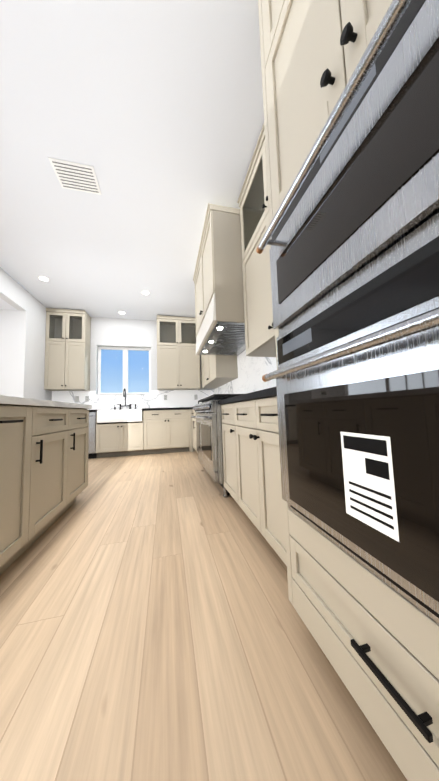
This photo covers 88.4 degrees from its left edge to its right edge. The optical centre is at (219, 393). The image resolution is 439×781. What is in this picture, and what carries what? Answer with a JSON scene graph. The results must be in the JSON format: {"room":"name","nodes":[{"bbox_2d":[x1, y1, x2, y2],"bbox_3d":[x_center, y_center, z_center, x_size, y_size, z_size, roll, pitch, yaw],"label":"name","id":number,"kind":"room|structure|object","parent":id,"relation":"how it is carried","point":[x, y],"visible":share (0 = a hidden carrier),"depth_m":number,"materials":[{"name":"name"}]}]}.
{"room":"kitchen","nodes":[
{"label":"kitchen","id":0,"kind":"room"},
{"bbox_2d":[0,298,16,309],"bbox_3d":[-4.496,-1.803,-0.983,4.330,0.100,8.866,-1,-5,-13],"label":"ceiling","id":1,"kind":"structure","parent":0,"point":[4,305],"depth_m":3.66,"materials":[{"name":"white paint"}]},
{"bbox_2d":[0,267,26,310],"bbox_3d":[-2.335,-1.956,-0.461,0.120,0.354,8.866,-1,-5,-13],"label":"header beam","id":2,"kind":"structure","parent":0,"point":[13,292],"depth_m":3.51,"materials":[{"name":"white paint"}]},
{"bbox_2d":[0,291,51,400],"bbox_3d":[-5.547,-0.209,3.804,4.450,2.970,1.163,-1,-5,-13],"label":"wall","id":3,"kind":"structure","parent":0,"point":[22,350],"depth_m":3.81,"materials":[{"name":"white paint"}]},
{"bbox_2d":[0,0,263,320],"bbox_3d":[-0.677,-2.157,0.547,3.575,0.100,10.030,-1,-5,-13],"label":"ceiling","id":4,"kind":"structure","parent":0,"point":[151,112],"depth_m":1.77,"materials":[{"name":"white paint"}]},
{"bbox_2d":[38,276,49,281],"bbox_3d":[-2.755,-1.804,3.538,0.155,0.005,0.155,0,-5,-22],"label":"recessed light","id":5,"kind":"object","parent":4,"relation":"in","point":[46,279],"depth_m":3.53,"materials":[{"name":"white"}]},
{"bbox_2d":[48,157,100,194],"bbox_3d":[-1.295,-1.963,2.050,0.340,0.010,0.260,-1,-5,-13],"label":"ceiling vent","id":6,"kind":"object","parent":4,"relation":"in","point":[75,176],"visible":1,"depth_m":2.03,"materials":[{"name":"white metal"}]},
{"bbox_2d":[141,290,149,294],"bbox_3d":[-1.322,-1.809,4.041,0.155,0.005,0.155,0,-5,-19],"label":"recessed light","id":7,"kind":"object","parent":4,"relation":"in","point":[144,292],"depth_m":4.03,"materials":[{"name":"white"}]},
{"bbox_2d":[90,317,213,422],"bbox_3d":[-1.826,-0.216,5.177,3.425,2.970,0.200,-1,-5,-13],"label":"wall","id":8,"kind":"structure","parent":0,"point":[117,332],"depth_m":5.09,"materials":[{"name":"white paint"}]},
{"bbox_2d":[44,308,90,390],"bbox_3d":[-3.103,-0.879,4.637,0.702,1.615,0.370,-1,-5,-13],"label":"upper cabinet","id":9,"kind":"object","parent":8,"relation":"attached to","point":[67,349],"visible":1,"depth_m":4.51,"materials":[{"name":"beige paint"}]},
{"bbox_2d":[96,393,150,394],"bbox_3d":[-2.110,0.009,5.016,1.136,0.022,0.144,-1,-5,-13],"label":"window sill","id":10,"kind":"structure","parent":8,"relation":"attached to","point":[124,394],"depth_m":4.96,"materials":[{"name":"white"}]},
{"bbox_2d":[98,347,150,393],"bbox_3d":[-2.150,-0.517,5.155,1.136,1.091,0.065,-1,-5,-13],"label":"window","id":11,"kind":"structure","parent":8,"relation":"in","point":[125,367],"depth_m":5.13,"materials":[{"name":"white plastic"}]},
{"bbox_2d":[52,390,212,409],"bbox_3d":[-1.805,0.134,5.037,3.390,0.417,0.018,-1,-5,-13],"label":"backsplash","id":12,"kind":"structure","parent":8,"relation":"attached to","point":[175,398],"depth_m":5.02,"materials":[{"name":"white stone"}]},
{"bbox_2d":[75,395,197,401],"bbox_3d":[-1.776,0.092,5.035,2.585,0.120,0.007,-1,-5,-13],"label":"outlet plates","id":13,"kind":"object","parent":12,"relation":"attached to","point":[87,398],"visible":1,"depth_m":4.79,"materials":[{"name":"grey plastic"}]},
{"bbox_2d":[157,315,200,389],"bbox_3d":[-0.936,-0.906,5.150,0.939,1.615,0.370,-1,-5,-13],"label":"upper cabinet","id":14,"kind":"object","parent":8,"relation":"attached to","point":[178,363],"visible":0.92,"depth_m":5.01,"materials":[{"name":"beige paint"}]},
{"bbox_2d":[0,448,406,780],"bbox_3d":[-2.724,0.909,-0.198,8.075,0.060,10.030,-1,-5,-13],"label":"floor","id":15,"kind":"structure","parent":0,"point":[153,627],"depth_m":0.76,"materials":[{"name":"beige wood"}]},
{"bbox_2d":[0,405,43,574],"bbox_3d":[-1.490,0.493,0.963,0.943,0.874,0.570,-1,-5,-13],"label":"base cabinet","id":16,"kind":"object","parent":15,"relation":"on","point":[19,425],"depth_m":1.21,"materials":[{"name":"beige paint"}]},
{"bbox_2d":[40,407,75,535],"bbox_3d":[-1.598,0.533,1.424,0.943,0.874,0.620,-1,-5,-13],"label":"base cabinet","id":17,"kind":"object","parent":15,"relation":"on","point":[43,467],"depth_m":1.61,"materials":[{"name":"beige paint"}]},
{"bbox_2d":[72,408,88,504],"bbox_3d":[-1.706,0.572,1.880,0.943,0.874,0.560,-1,-5,-13],"label":"base cabinet","id":18,"kind":"object","parent":15,"relation":"on","point":[80,435],"depth_m":2.06,"materials":[{"name":"beige paint"}]},
{"bbox_2d":[0,395,91,408],"bbox_3d":[-1.270,-0.053,-0.051,0.995,0.040,4.690,-1,-5,-13],"label":"countertop","id":19,"kind":"structure","parent":18,"relation":"on","point":[11,400],"depth_m":1.35,"materials":[{"name":"white stone"}]},
{"bbox_2d":[88,412,96,458],"bbox_3d":[-2.679,0.803,4.429,0.597,0.873,0.651,-1,-5,-13],"label":"dishwasher","id":20,"kind":"object","parent":15,"relation":"on","point":[92,453],"visible":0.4,"depth_m":4.23,"materials":[{"name":"silver metal"}]},
{"bbox_2d":[96,411,143,457],"bbox_3d":[-1.975,0.796,4.615,0.855,0.874,0.650,-1,-5,-13],"label":"base cabinet","id":21,"kind":"object","parent":15,"relation":"on","point":[116,439],"visible":0.88,"depth_m":4.34,"materials":[{"name":"beige paint"}]},
{"bbox_2d":[144,409,189,454],"bbox_3d":[-1.122,0.785,4.817,0.895,0.874,0.650,-1,-5,-13],"label":"base cabinet","id":22,"kind":"object","parent":15,"relation":"on","point":[166,431],"visible":1,"depth_m":4.54,"materials":[{"name":"beige paint"}]},
{"bbox_2d":[89,407,188,411],"bbox_3d":[-1.719,0.336,4.710,3.401,0.040,0.619,-1,-5,-13],"label":"countertop","id":23,"kind":"structure","parent":22,"relation":"on","point":[180,408],"depth_m":4.53,"materials":[{"name":"grey stone"}]},
{"bbox_2d":[97,409,142,422],"bbox_3d":[-1.972,0.445,4.591,0.804,0.240,0.550,-1,-5,-13],"label":"farmhouse sink","id":24,"kind":"object","parent":23,"relation":"in","point":[121,415],"visible":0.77,"depth_m":4.32,"materials":[{"name":"white ceramic"}]},
{"bbox_2d":[114,388,135,409],"bbox_3d":[-2.036,0.107,4.848,0.449,0.456,0.210,-1,-5,-13],"label":"bridge faucet","id":25,"kind":"object","parent":23,"relation":"on","point":[125,401],"visible":0.92,"depth_m":4.90,"materials":[{"name":"black"}]},
{"bbox_2d":[189,409,192,451],"bbox_3d":[-0.654,0.781,4.944,0.070,0.874,0.618,-1,-5,-13],"label":"base cabinet","id":26,"kind":"object","parent":15,"relation":"on","point":[190,432],"visible":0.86,"depth_m":4.65,"materials":[{"name":"beige paint"}]},
{"bbox_2d":[191,409,195,449],"bbox_3d":[-0.209,0.725,4.411,0.650,0.874,0.588,-1,-5,-13],"label":"base cabinet","id":27,"kind":"object","parent":15,"relation":"on","point":[193,431],"visible":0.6,"depth_m":4.34,"materials":[{"name":"beige paint"}]},
{"bbox_2d":[191,394,242,497],"bbox_3d":[0.095,0.536,2.774,0.760,0.976,1.220,-1,-5,-13],"label":"stainless range","id":28,"kind":"object","parent":15,"relation":"on","point":[208,417],"visible":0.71,"depth_m":2.21,"materials":[{"name":"grey metal"}]},
{"bbox_2d":[221,402,237,503],"bbox_3d":[0.364,0.516,1.979,0.650,0.874,0.436,-1,-5,-13],"label":"base cabinet","id":29,"kind":"object","parent":15,"relation":"on","point":[229,450],"visible":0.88,"depth_m":1.90,"materials":[{"name":"beige paint"}]},
{"bbox_2d":[235,396,286,565],"bbox_3d":[0.509,0.463,1.361,0.650,0.874,0.836,-1,-5,-13],"label":"base cabinet","id":30,"kind":"object","parent":15,"relation":"on","point":[260,502],"visible":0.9,"depth_m":1.25,"materials":[{"name":"beige paint"}]},
{"bbox_2d":[219,387,276,403],"bbox_3d":[0.442,0.025,1.610,0.615,0.040,1.277,-1,-5,-13],"label":"countertop","id":31,"kind":"structure","parent":30,"relation":"on","point":[266,393],"depth_m":1.32,"materials":[{"name":"grey stone"}]},
{"bbox_2d":[258,0,438,780],"bbox_3d":[0.635,-0.642,0.610,0.725,2.950,0.858,-1,-5,-13],"label":"tall cabinet","id":32,"kind":"object","parent":15,"relation":"on","point":[376,638],"visible":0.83,"depth_m":0.58,"materials":[{"name":"beige wood"}]},
{"bbox_2d":[256,0,438,623],"bbox_3d":[0.597,-0.167,0.568,0.732,1.110,0.779,-1,-5,-13],"label":"wall oven","id":33,"kind":"object","parent":32,"relation":"in","point":[352,232],"visible":1,"depth_m":0.46,"materials":[{"name":"grey metal"}]},
{"bbox_3d":[0.526,-0.461,2.989,0.150,2.970,5.560,-1,-5,-13],"label":"wall","id":34,"kind":"structure","parent":0,"visible":0},
{"bbox_2d":[201,355,217,388],"bbox_3d":[-0.218,-0.938,5.019,0.348,1.615,0.314,-1,-5,-13],"label":"upper cabinet","id":35,"kind":"object","parent":34,"relation":"attached to","point":[202,375],"visible":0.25,"depth_m":4.95,"materials":[{"name":"beige paint"}]},
{"bbox_2d":[202,355,225,386],"bbox_3d":[-0.101,-0.682,4.495,0.368,1.017,0.710,-1,-5,-13],"label":"upper cabinet","id":36,"kind":"object","parent":34,"relation":"attached to","point":[205,384],"depth_m":4.59,"materials":[{"name":"beige paint"}]},
{"bbox_2d":[193,263,245,350],"bbox_3d":[0.036,-1.257,3.224,0.673,1.104,0.720,-1,-5,-13],"label":"range hood","id":37,"kind":"object","parent":34,"relation":"attached to","point":[201,344],"depth_m":3.09,"materials":[{"name":"beige paint"}]},
{"bbox_2d":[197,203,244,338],"bbox_3d":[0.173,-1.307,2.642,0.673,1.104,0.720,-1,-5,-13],"label":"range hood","id":38,"kind":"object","parent":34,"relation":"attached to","point":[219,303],"depth_m":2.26,"materials":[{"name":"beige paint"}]},
{"bbox_2d":[206,355,237,382],"bbox_3d":[0.033,-0.731,3.924,0.368,1.017,0.710,-1,-5,-13],"label":"upper cabinet","id":39,"kind":"object","parent":34,"relation":"attached to","point":[218,371],"depth_m":3.58,"materials":[{"name":"beige paint"}]},
{"bbox_2d":[213,350,276,394],"bbox_3d":[0.372,-0.244,3.275,0.018,0.759,4.494,-1,-5,-13],"label":"backsplash","id":40,"kind":"structure","parent":34,"relation":"attached to","point":[252,371],"depth_m":3.05,"materials":[{"name":"white stone"}]},
{"bbox_2d":[237,123,275,356],"bbox_3d":[0.534,-1.222,1.710,0.400,1.615,1.220,-1,-5,-13],"label":"upper cabinet","id":41,"kind":"object","parent":34,"relation":"attached to","point":[252,201],"visible":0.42,"depth_m":1.97,"materials":[{"name":"beige paint"}]}
]}

